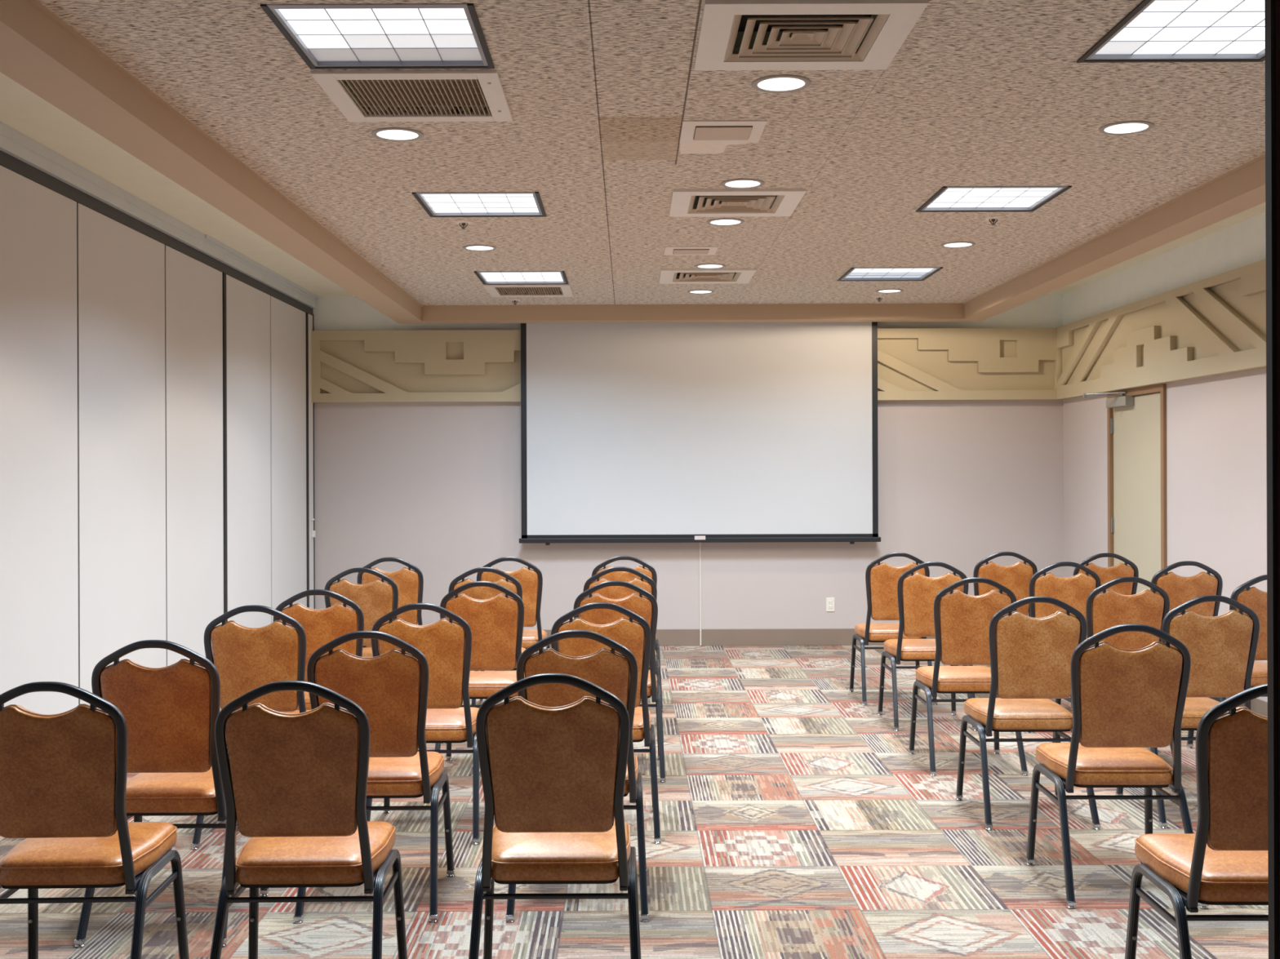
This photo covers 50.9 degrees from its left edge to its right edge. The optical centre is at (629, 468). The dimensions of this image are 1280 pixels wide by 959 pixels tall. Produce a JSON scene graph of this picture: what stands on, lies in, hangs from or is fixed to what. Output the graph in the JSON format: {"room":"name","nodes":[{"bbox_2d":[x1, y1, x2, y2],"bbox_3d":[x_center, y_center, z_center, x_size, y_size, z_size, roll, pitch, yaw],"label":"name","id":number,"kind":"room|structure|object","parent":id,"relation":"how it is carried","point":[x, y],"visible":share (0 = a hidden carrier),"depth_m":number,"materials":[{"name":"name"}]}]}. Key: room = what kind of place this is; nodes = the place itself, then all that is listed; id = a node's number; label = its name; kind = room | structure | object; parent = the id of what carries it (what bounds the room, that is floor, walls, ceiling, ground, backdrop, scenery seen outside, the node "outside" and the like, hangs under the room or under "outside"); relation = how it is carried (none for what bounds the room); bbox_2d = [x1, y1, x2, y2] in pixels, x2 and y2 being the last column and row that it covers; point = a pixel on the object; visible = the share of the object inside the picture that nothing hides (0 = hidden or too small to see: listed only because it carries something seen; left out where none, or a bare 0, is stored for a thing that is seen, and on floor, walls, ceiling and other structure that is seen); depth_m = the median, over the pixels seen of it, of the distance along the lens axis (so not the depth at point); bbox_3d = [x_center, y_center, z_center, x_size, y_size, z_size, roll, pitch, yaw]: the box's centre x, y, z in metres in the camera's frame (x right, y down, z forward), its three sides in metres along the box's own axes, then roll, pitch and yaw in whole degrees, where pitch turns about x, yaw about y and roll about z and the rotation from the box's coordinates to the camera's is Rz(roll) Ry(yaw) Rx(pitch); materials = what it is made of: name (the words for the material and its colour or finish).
{"room":"conference room","nodes":[
{"label":"conference room","id":0,"kind":"room"},
{"bbox_2d":[0,71,355,296],"bbox_3d":[-2.322,-1.476,3.150,0.872,0.050,16.300,0,0,0],"label":"ceiling","id":1,"kind":"structure","parent":0,"point":[21,109],"depth_m":6.69,"materials":[{"name":"paint"}]},
{"bbox_2d":[0,0,424,324],"bbox_3d":[-1.797,-1.348,3.065,0.216,0.290,16.130,0,0,0],"label":"ceiling soffit","id":2,"kind":"structure","parent":1,"relation":"attached to","point":[37,53],"depth_m":5.02,"materials":[{"name":"paint"}]},
{"bbox_2d":[343,13,878,275],"bbox_3d":[0.494,-1.627,3.150,6.504,0.070,16.300,0,0,0],"label":"ceiling","id":3,"kind":"structure","parent":0,"point":[740,34],"depth_m":5.01,"materials":[{"name":"paint"}]},
{"bbox_2d":[0,645,1268,958],"bbox_3d":[0.506,1.538,3.150,6.544,0.100,16.540,0,0,0],"label":"floor","id":4,"kind":"structure","parent":0,"point":[796,821],"depth_m":5.04,"materials":[{"name":"carpet"}]},
{"bbox_2d":[0,681,189,958],"bbox_3d":[-1.532,1.026,3.741,0.474,0.939,0.553,0,0,-2],"label":"banquet chair","id":5,"kind":"object","parent":4,"relation":"on","point":[63,775],"visible":1,"depth_m":3.56,"materials":[{"name":"leather"}]},
{"bbox_2d":[12,704,116,831],"bbox_3d":[-1.527,0.802,3.581,0.348,0.362,0.102,0,0,-2],"label":"backrest cushion","id":6,"kind":"object","parent":5,"relation":"on","point":[64,764],"depth_m":3.54,"materials":[{"name":"leather"}]},
{"bbox_2d":[0,121,317,715],"bbox_3d":[-2.672,0.026,3.150,0.140,2.949,16.300,0,0,0],"label":"wall","id":7,"kind":"structure","parent":4,"relation":"on","point":[157,407],"depth_m":7.16,"materials":[{"name":"plastic"}]},
{"bbox_2d":[74,640,269,948],"bbox_3d":[-1.500,1.018,4.471,0.474,0.956,0.553,0,0,0],"label":"banquet chair","id":8,"kind":"object","parent":4,"relation":"on","point":[171,713],"visible":0.68,"depth_m":4.28,"materials":[{"name":"leather"}]},
{"bbox_2d":[191,604,310,849],"bbox_3d":[-1.486,1.018,5.551,0.474,0.956,0.553,0,0,0],"label":"banquet chair","id":9,"kind":"object","parent":4,"relation":"on","point":[245,659],"visible":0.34,"depth_m":5.34,"materials":[{"name":"leather"}]},
{"bbox_2d":[209,680,407,958],"bbox_3d":[-0.887,1.024,3.741,0.474,0.939,0.553,0,0,-1],"label":"banquet chair","id":10,"kind":"object","parent":4,"relation":"on","point":[294,784],"visible":1,"depth_m":3.56,"materials":[{"name":"leather"}]},
{"bbox_2d":[257,704,359,826],"bbox_3d":[-0.885,0.799,3.581,0.348,0.362,0.102,0,0,-1],"label":"backrest cushion","id":11,"kind":"object","parent":10,"relation":"on","point":[308,762],"depth_m":3.54,"materials":[{"name":"leather"}]},
{"bbox_2d":[273,589,364,710],"bbox_3d":[-1.396,1.018,6.242,0.474,0.956,0.553,0,0,-1],"label":"banquet chair","id":12,"kind":"object","parent":4,"relation":"on","point":[322,627],"visible":0.22,"depth_m":6.03,"materials":[{"name":"leather"}]},
{"bbox_2d":[324,568,398,657],"bbox_3d":[-1.466,1.018,7.572,0.474,0.956,0.553,0,0,0],"label":"banquet chair","id":13,"kind":"object","parent":4,"relation":"on","point":[376,598],"visible":0.28,"depth_m":7.36,"materials":[{"name":"leather"}]},
{"bbox_2d":[293,631,454,924],"bbox_3d":[-0.873,1.016,4.689,0.474,0.956,0.553,0,0,-1],"label":"banquet chair","id":14,"kind":"object","parent":4,"relation":"on","point":[391,687],"visible":0.7,"depth_m":4.50,"materials":[{"name":"leather"}]},
{"bbox_2d":[356,557,423,648],"bbox_3d":[-1.460,1.018,8.431,0.474,0.956,0.553,0,0,0],"label":"banquet chair","id":15,"kind":"object","parent":4,"relation":"on","point":[410,583],"visible":0.27,"depth_m":8.22,"materials":[{"name":"leather"}]},
{"bbox_2d":[365,603,488,844],"bbox_3d":[-0.833,1.016,5.607,0.474,0.956,0.553,0,0,0],"label":"banquet chair","id":16,"kind":"object","parent":4,"relation":"on","point":[446,644],"visible":0.55,"depth_m":5.41,"materials":[{"name":"leather"}]},
{"bbox_2d":[435,581,524,760],"bbox_3d":[-0.704,1.015,6.652,0.474,0.956,0.553,0,0,0],"label":"banquet chair","id":17,"kind":"object","parent":4,"relation":"on","point":[495,624],"visible":0.44,"depth_m":6.45,"materials":[{"name":"leather"}]},
{"bbox_2d":[441,567,525,744],"bbox_3d":[-0.786,1.015,7.572,0.474,0.956,0.553,0,0,0],"label":"banquet chair","id":18,"kind":"object","parent":4,"relation":"on","point":[475,593],"visible":0.18,"depth_m":7.35,"materials":[{"name":"leather"}]},
{"bbox_2d":[471,556,549,705],"bbox_3d":[-0.730,1.015,8.431,0.474,0.956,0.553,0,0,0],"label":"banquet chair","id":19,"kind":"object","parent":4,"relation":"on","point":[531,580],"visible":0.34,"depth_m":8.22,"materials":[{"name":"leather"}]},
{"bbox_2d":[468,673,640,958],"bbox_3d":[-0.199,1.013,3.741,0.474,0.956,0.553,0,0,0],"label":"banquet chair","id":20,"kind":"object","parent":4,"relation":"on","point":[553,778],"visible":1,"depth_m":3.56,"materials":[{"name":"leather"}]},
{"bbox_2d":[505,630,648,923],"bbox_3d":[-0.172,1.013,4.689,0.474,0.956,0.553,0,0,0],"label":"banquet chair","id":21,"kind":"object","parent":4,"relation":"on","point":[611,671],"visible":0.43,"depth_m":4.47,"materials":[{"name":"leather"}]},
{"bbox_2d":[551,602,661,844],"bbox_3d":[-0.111,1.013,5.607,0.474,0.956,0.553,0,0,0],"label":"banquet chair","id":22,"kind":"object","parent":4,"relation":"on","point":[636,637],"visible":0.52,"depth_m":5.39,"materials":[{"name":"leather"}]},
{"bbox_2d":[573,580,666,782],"bbox_3d":[-0.063,1.012,6.652,0.474,0.956,0.553,0,0,0],"label":"banquet chair","id":23,"kind":"object","parent":4,"relation":"on","point":[646,608],"visible":0.41,"depth_m":6.44,"materials":[{"name":"leather"}]},
{"bbox_2d":[582,566,663,738],"bbox_3d":[-0.048,1.012,7.572,0.474,0.956,0.553,0,0,0],"label":"banquet chair","id":24,"kind":"object","parent":4,"relation":"on","point":[611,592],"visible":0.23,"depth_m":7.35,"materials":[{"name":"leather"}]},
{"bbox_2d":[591,555,663,712],"bbox_3d":[-0.029,1.012,8.492,0.474,0.956,0.553,0,0,0],"label":"banquet chair","id":25,"kind":"object","parent":4,"relation":"on","point":[625,576],"visible":0.27,"depth_m":8.27,"materials":[{"name":"leather"}]},
{"bbox_2d":[848,552,937,705],"bbox_3d":[1.700,1.006,8.711,0.474,0.956,0.553,0,0,0],"label":"banquet chair","id":26,"kind":"object","parent":4,"relation":"on","point":[882,579],"visible":0.74,"depth_m":8.53,"materials":[{"name":"leather"}]},
{"bbox_2d":[877,561,977,731],"bbox_3d":[1.734,1.006,7.872,0.474,0.956,0.553,0,0,0],"label":"banquet chair","id":27,"kind":"object","parent":4,"relation":"on","point":[917,593],"visible":0.65,"depth_m":7.68,"materials":[{"name":"leather"}]},
{"bbox_2d":[908,577,1028,776],"bbox_3d":[1.690,1.006,6.761,0.474,0.956,0.553,0,0,0],"label":"banquet chair","id":28,"kind":"object","parent":4,"relation":"on","point":[962,621],"visible":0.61,"depth_m":6.58,"materials":[{"name":"leather"}]},
{"bbox_2d":[968,551,1037,697],"bbox_3d":[2.391,1.003,8.742,0.474,0.956,0.553,0,0,0],"label":"banquet chair","id":29,"kind":"object","parent":4,"relation":"on","point":[1016,577],"visible":0.27,"depth_m":8.53,"materials":[{"name":"leather"}]},
{"bbox_2d":[955,596,1101,830],"bbox_3d":[1.700,1.006,5.792,0.474,0.956,0.553,0,0,0],"label":"banquet chair","id":30,"kind":"object","parent":4,"relation":"on","point":[1030,657],"visible":0.78,"depth_m":5.61,"materials":[{"name":"leather"}]},
{"bbox_2d":[1027,561,1101,733],"bbox_3d":[2.471,1.003,7.822,0.474,0.956,0.553,0,0,0],"label":"banquet chair","id":31,"kind":"object","parent":4,"relation":"on","point":[1074,591],"visible":0.26,"depth_m":7.61,"materials":[{"name":"leather"}]},
{"bbox_2d":[1070,553,1138,707],"bbox_3d":[2.972,1.001,8.582,0.474,0.956,0.553,0,0,0],"label":"banquet chair","id":32,"kind":"object","parent":4,"relation":"on","point":[1106,575],"visible":0.18,"depth_m":8.36,"materials":[{"name":"leather"}]},
{"bbox_2d":[1025,623,1208,909],"bbox_3d":[1.719,1.006,4.801,0.474,0.956,0.553,0,0,1],"label":"banquet chair","id":33,"kind":"object","parent":4,"relation":"on","point":[1125,703],"visible":0.96,"depth_m":4.62,"materials":[{"name":"leather"}]},
{"bbox_2d":[1079,642,1155,735],"bbox_3d":[1.715,0.777,4.641,0.348,0.369,0.102,0,0,1],"label":"backrest cushion","id":34,"kind":"object","parent":33,"relation":"on","point":[1117,686],"depth_m":4.60,"materials":[{"name":"leather"}]},
{"bbox_2d":[1052,577,1182,774],"bbox_3d":[2.434,1.003,6.761,0.474,0.956,0.553,0,0,0],"label":"banquet chair","id":35,"kind":"object","parent":4,"relation":"on","point":[1107,609],"visible":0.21,"depth_m":6.55,"materials":[{"name":"leather"}]},
{"bbox_2d":[1115,595,1259,828],"bbox_3d":[2.424,1.003,5.808,0.474,0.956,0.553,0,0,0],"label":"banquet chair","id":36,"kind":"object","parent":4,"relation":"on","point":[1222,649],"visible":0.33,"depth_m":5.61,"materials":[{"name":"leather"}]},
{"bbox_2d":[1150,560,1226,699],"bbox_3d":[3.168,1.000,7.841,0.474,0.956,0.553,0,0,0],"label":"banquet chair","id":37,"kind":"object","parent":4,"relation":"on","point":[1180,590],"visible":0.16,"depth_m":7.62,"materials":[{"name":"leather"}]},
{"bbox_2d":[1124,683,1268,958],"bbox_3d":[1.619,1.006,3.546,0.474,0.956,0.553,0,0,1],"label":"banquet chair","id":38,"kind":"object","parent":4,"relation":"on","point":[1225,862],"visible":0.94,"depth_m":3.38,"materials":[{"name":"leather"}]},
{"bbox_2d":[1207,706,1244,846],"bbox_3d":[1.615,0.777,3.385,0.348,0.369,0.102,0,0,1],"label":"backrest cushion","id":39,"kind":"object","parent":38,"relation":"on","point":[1226,731],"depth_m":3.35,"materials":[{"name":"leather"}]},
{"bbox_2d":[1186,574,1267,748],"bbox_3d":[3.189,1.000,6.881,0.474,0.956,0.553,0,0,0],"label":"banquet chair","id":40,"kind":"object","parent":4,"relation":"on","point":[1255,599],"visible":0.19,"depth_m":6.68,"materials":[{"name":"leather"}]},
{"bbox_2d":[1264,0,1279,958],"bbox_3d":[0.804,0.074,1.607,0.075,2.825,0.015,0,0,0],"label":"trim","id":41,"kind":"structure","parent":4,"relation":"on","point":[1272,7],"depth_m":1.60,"materials":[{"name":"metal"}]},
{"bbox_2d":[37,0,1265,305],"bbox_3d":[0.518,-1.352,2.975,4.455,0.030,15.950,0,0,0],"label":"ceiling","id":42,"kind":"structure","parent":0,"point":[599,94],"depth_m":5.47,"materials":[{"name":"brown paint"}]},
{"bbox_2d":[260,3,494,69],"bbox_3d":[-0.751,-1.354,4.153,0.610,0.056,0.610,0,0,0],"label":"ceiling light panel","id":43,"kind":"object","parent":42,"relation":"attached to","point":[374,36],"visible":0.99,"depth_m":4.16,"materials":[{"name":"white plastic"}]},
{"bbox_2d":[371,127,423,141],"bbox_3d":[-0.920,-1.328,5.340,0.204,0.007,0.204,0,0,0],"label":"recessed light","id":44,"kind":"object","parent":42,"relation":"in","point":[391,134],"visible":1,"depth_m":5.33,"materials":[{"name":"white glass"}]},
{"bbox_2d":[310,70,513,121],"bbox_3d":[-0.753,-1.380,4.800,0.624,0.125,0.624,0,0,0],"label":"ceiling vent","id":45,"kind":"object","parent":42,"relation":"in","point":[375,88],"visible":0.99,"depth_m":4.79,"materials":[{"name":"metal"}]},
{"bbox_2d":[455,221,471,229],"bbox_3d":[-0.894,-1.314,7.260,0.084,0.036,0.084,0,0,0],"label":"sprinkler","id":46,"kind":"object","parent":42,"relation":"attached to","point":[462,223],"visible":1,"depth_m":7.26,"materials":[{"name":"paint"}]},
{"bbox_2d":[412,191,546,217],"bbox_3d":[-0.740,-1.354,6.770,0.610,0.056,0.610,0,0,0],"label":"ceiling light panel","id":47,"kind":"object","parent":42,"relation":"attached to","point":[436,204],"visible":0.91,"depth_m":6.81,"materials":[{"name":"white plastic"}]},
{"bbox_2d":[462,244,497,251],"bbox_3d":[-0.898,-1.328,8.080,0.204,0.007,0.204,0,0,0],"label":"recessed light","id":48,"kind":"object","parent":42,"relation":"in","point":[469,247],"visible":1,"depth_m":8.07,"materials":[{"name":"white"}]},
{"bbox_2d":[509,299,519,304],"bbox_3d":[-0.900,-1.314,10.600,0.084,0.036,0.084,0,0,0],"label":"sprinkler","id":49,"kind":"object","parent":42,"relation":"attached to","point":[512,300],"visible":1,"depth_m":10.59,"materials":[{"name":"paint"}]},
{"bbox_2d":[474,271,568,284],"bbox_3d":[-0.740,-1.354,9.360,0.610,0.056,0.610,0,0,0],"label":"ceiling light panel","id":50,"kind":"object","parent":42,"relation":"attached to","point":[486,277],"visible":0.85,"depth_m":9.42,"materials":[{"name":"white plastic"}]},
{"bbox_2d":[483,284,573,297],"bbox_3d":[-0.740,-1.381,10.010,0.624,0.122,0.624,0,0,0],"label":"ceiling vent","id":51,"kind":"object","parent":42,"relation":"in","point":[566,291],"visible":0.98,"depth_m":10.04,"materials":[{"name":"metal"}]},
{"bbox_2d":[27,0,1265,306],"bbox_3d":[0.518,-1.331,2.965,4.415,0.012,15.930,0,0,0],"label":"trim","id":52,"kind":"structure","parent":42,"relation":"attached to","point":[35,2],"depth_m":6.76,"materials":[{"name":"paint"}]},
{"bbox_2d":[663,246,718,255],"bbox_3d":[0.375,-1.331,8.220,0.317,0.011,0.300,0,0,0],"label":"ceiling access panel","id":53,"kind":"object","parent":42,"relation":"attached to","point":[668,251],"visible":1,"depth_m":8.18,"materials":[{"name":"paint"}]},
{"bbox_2d":[421,287,964,323],"bbox_3d":[0.518,-1.357,11.030,4.415,0.290,0.200,0,0,0],"label":"trim","id":54,"kind":"structure","parent":42,"relation":"attached to","point":[780,313],"depth_m":10.93,"materials":[{"name":"paint"}]},
{"bbox_2d":[687,289,714,293],"bbox_3d":[0.540,-1.334,10.120,0.204,0.007,0.204,0,0,0],"label":"recessed light","id":55,"kind":"object","parent":42,"relation":"in","point":[692,291],"visible":1,"depth_m":10.12,"materials":[{"name":"white"}]},
{"bbox_2d":[658,268,756,284],"bbox_3d":[0.532,-1.378,9.280,0.636,0.109,0.636,0,0,0],"label":"ceiling vent","id":56,"kind":"object","parent":42,"relation":"in","point":[668,276],"visible":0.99,"depth_m":9.26,"materials":[{"name":"metal"}]},
{"bbox_2d":[694,263,725,269],"bbox_3d":[0.534,-1.334,8.844,0.204,0.007,0.204,0,0,0],"label":"recessed light","id":57,"kind":"object","parent":42,"relation":"in","point":[708,266],"visible":1,"depth_m":8.84,"materials":[{"name":"white"}]},
{"bbox_2d":[679,120,766,154],"bbox_3d":[0.367,-1.331,5.418,0.322,0.011,0.536,0,0,0],"label":"ceiling access panel","id":58,"kind":"object","parent":42,"relation":"attached to","point":[697,136],"visible":1,"depth_m":5.33,"materials":[{"name":"paint"}]},
{"bbox_2d":[706,217,744,226],"bbox_3d":[0.521,-1.333,7.263,0.204,0.007,0.204,0,0,0],"label":"recessed light","id":59,"kind":"object","parent":42,"relation":"in","point":[721,221],"visible":1,"depth_m":7.25,"materials":[{"name":"white"}]},
{"bbox_2d":[669,188,806,217],"bbox_3d":[0.528,-1.377,6.730,0.636,0.109,0.636,0,0,0],"label":"ceiling vent","id":60,"kind":"object","parent":42,"relation":"in","point":[735,202],"visible":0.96,"depth_m":6.67,"materials":[{"name":"metal"}]},
{"bbox_2d":[720,178,764,188],"bbox_3d":[0.531,-1.333,6.286,0.204,0.007,0.204,0,0,0],"label":"recessed light","id":61,"kind":"object","parent":42,"relation":"in","point":[734,183],"visible":1,"depth_m":6.27,"materials":[{"name":"white glass"}]},
{"bbox_2d":[751,74,810,93],"bbox_3d":[0.527,-1.333,4.657,0.204,0.007,0.204,0,0,0],"label":"recessed light","id":62,"kind":"object","parent":42,"relation":"in","point":[780,83],"visible":1,"depth_m":4.65,"materials":[{"name":"white glass"}]},
{"bbox_2d":[693,0,928,70],"bbox_3d":[0.534,-1.378,4.140,0.636,0.109,0.636,0,0,0],"label":"ceiling vent","id":63,"kind":"object","parent":42,"relation":"in","point":[827,35],"visible":1,"depth_m":4.14,"materials":[{"name":"metal"}]},
{"bbox_2d":[874,296,884,302],"bbox_3d":[1.955,-1.325,10.500,0.084,0.036,0.084,0,0,0],"label":"sprinkler","id":64,"kind":"object","parent":42,"relation":"attached to","point":[877,297],"visible":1,"depth_m":10.49,"materials":[{"name":"paint"}]},
{"bbox_2d":[875,288,903,293],"bbox_3d":[1.961,-1.339,10.120,0.204,0.007,0.204,0,0,0],"label":"recessed light","id":65,"kind":"object","parent":42,"relation":"in","point":[883,291],"visible":1,"depth_m":10.11,"materials":[{"name":"white"}]},
{"bbox_2d":[837,266,942,281],"bbox_3d":[1.785,-1.364,9.250,0.610,0.056,0.610,0,0,0],"label":"ceiling light panel","id":66,"kind":"object","parent":42,"relation":"attached to","point":[900,273],"visible":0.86,"depth_m":9.32,"materials":[{"name":"white plastic"}]},
{"bbox_2d":[940,241,975,248],"bbox_3d":[1.965,-1.339,8.033,0.204,0.007,0.204,0,0,0],"label":"recessed light","id":67,"kind":"object","parent":42,"relation":"in","point":[953,244],"visible":1,"depth_m":8.02,"materials":[{"name":"white"}]},
{"bbox_2d":[985,217,1000,225],"bbox_3d":[1.951,-1.325,7.200,0.084,0.036,0.084,0,0,0],"label":"sprinkler","id":68,"kind":"object","parent":42,"relation":"attached to","point":[993,220],"visible":1,"depth_m":7.20,"materials":[{"name":"paint"}]},
{"bbox_2d":[915,186,1071,212],"bbox_3d":[1.795,-1.364,6.680,0.610,0.056,0.610,0,0,0],"label":"ceiling light panel","id":69,"kind":"object","parent":42,"relation":"attached to","point":[948,198],"visible":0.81,"depth_m":6.71,"materials":[{"name":"white plastic"}]},
{"bbox_2d":[1098,120,1154,134],"bbox_3d":[1.953,-1.339,5.280,0.204,0.007,0.204,0,0,0],"label":"recessed light","id":70,"kind":"object","parent":42,"relation":"in","point":[1126,127],"visible":1,"depth_m":5.27,"materials":[{"name":"white glass"}]},
{"bbox_2d":[1076,0,1265,62],"bbox_3d":[1.775,-1.364,4.110,0.610,0.056,0.610,0,0,0],"label":"ceiling light panel","id":71,"kind":"object","parent":42,"relation":"attached to","point":[1154,30],"visible":0.84,"depth_m":4.19,"materials":[{"name":"white plastic"}]},
{"bbox_2d":[312,293,1063,630],"bbox_3d":[0.500,-0.087,11.360,6.504,3.150,0.120,0,0,0],"label":"wall","id":72,"kind":"structure","parent":0,"point":[434,487],"depth_m":11.30,"materials":[{"name":"white paint"}]},
{"bbox_2d":[311,328,1061,402],"bbox_3d":[0.497,-0.867,11.259,6.304,0.599,0.081,0,0,0],"label":"frieze","id":73,"kind":"object","parent":72,"relation":"attached to","point":[914,364],"visible":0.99,"depth_m":11.22,"materials":[{"name":"paint"}]},
{"bbox_2d":[519,321,880,545],"bbox_3d":[0.585,-0.356,11.205,3.086,1.972,0.140,0,0,0],"label":"projection screen","id":74,"kind":"object","parent":72,"relation":"attached to","point":[631,432],"visible":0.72,"depth_m":11.17,"materials":[{"name":"fabric"}]},
{"bbox_2d":[699,542,701,645],"bbox_3d":[0.598,0.886,11.289,0.010,1.196,0.016,0,0,0],"label":"pull cord","id":75,"kind":"object","parent":74,"relation":"hanging from","point":[700,543],"visible":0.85,"depth_m":11.29,"materials":[{"name":"white plastic"}]},
{"bbox_2d":[543,628,935,646],"bbox_3d":[0.505,1.418,11.294,6.304,0.140,0.012,0,0,0],"label":"baseboard","id":76,"kind":"structure","parent":72,"relation":"attached to","point":[787,637],"depth_m":11.29,"materials":[{"name":"plastic"}]},
{"bbox_2d":[826,597,834,611],"bbox_3d":[1.691,1.141,11.295,0.072,0.116,0.011,0,0,0],"label":"wall outlet","id":77,"kind":"object","parent":72,"relation":"attached to","point":[829,601],"visible":1,"depth_m":11.29,"materials":[{"name":"white plastic"}]},
{"bbox_2d":[1047,202,1265,293],"bbox_3d":[3.268,-1.498,3.150,0.757,0.050,16.300,0,0,0],"label":"ceiling","id":78,"kind":"structure","parent":0,"point":[1259,209],"depth_m":8.89,"materials":[{"name":"paint"}]},
{"bbox_2d":[959,157,1265,321],"bbox_3d":[2.818,-1.366,3.065,0.184,0.290,16.130,0,0,0],"label":"ceiling beam","id":79,"kind":"structure","parent":78,"relation":"attached to","point":[1244,189],"depth_m":7.30,"materials":[{"name":"paint"}]},
{"bbox_2d":[1062,212,1267,702],"bbox_3d":[3.712,-0.099,3.150,0.120,3.150,16.300,0,0,0],"label":"wall","id":80,"kind":"structure","parent":0,"point":[1216,455],"depth_m":8.65,"materials":[{"name":"white paint"}]},
{"bbox_2d":[1083,383,1167,594],"bbox_3d":[3.577,0.449,9.665,0.393,2.055,1.070,0,0,0],"label":"door","id":81,"kind":"structure","parent":80,"relation":"in","point":[1136,418],"depth_m":9.66,"materials":[{"name":"paint"}]},
{"bbox_2d":[1056,258,1266,399],"bbox_3d":[3.609,-0.879,3.132,0.079,0.599,16.265,0,0,0],"label":"frieze","id":82,"kind":"object","parent":80,"relation":"attached to","point":[1215,325],"visible":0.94,"depth_m":8.87,"materials":[{"name":"paint"}]},
{"bbox_2d":[1207,697,1267,717],"bbox_3d":[3.651,1.406,3.144,0.012,0.140,16.288,0,0,0],"label":"baseboard","id":83,"kind":"structure","parent":80,"relation":"attached to","point":[1258,706],"depth_m":7.78,"materials":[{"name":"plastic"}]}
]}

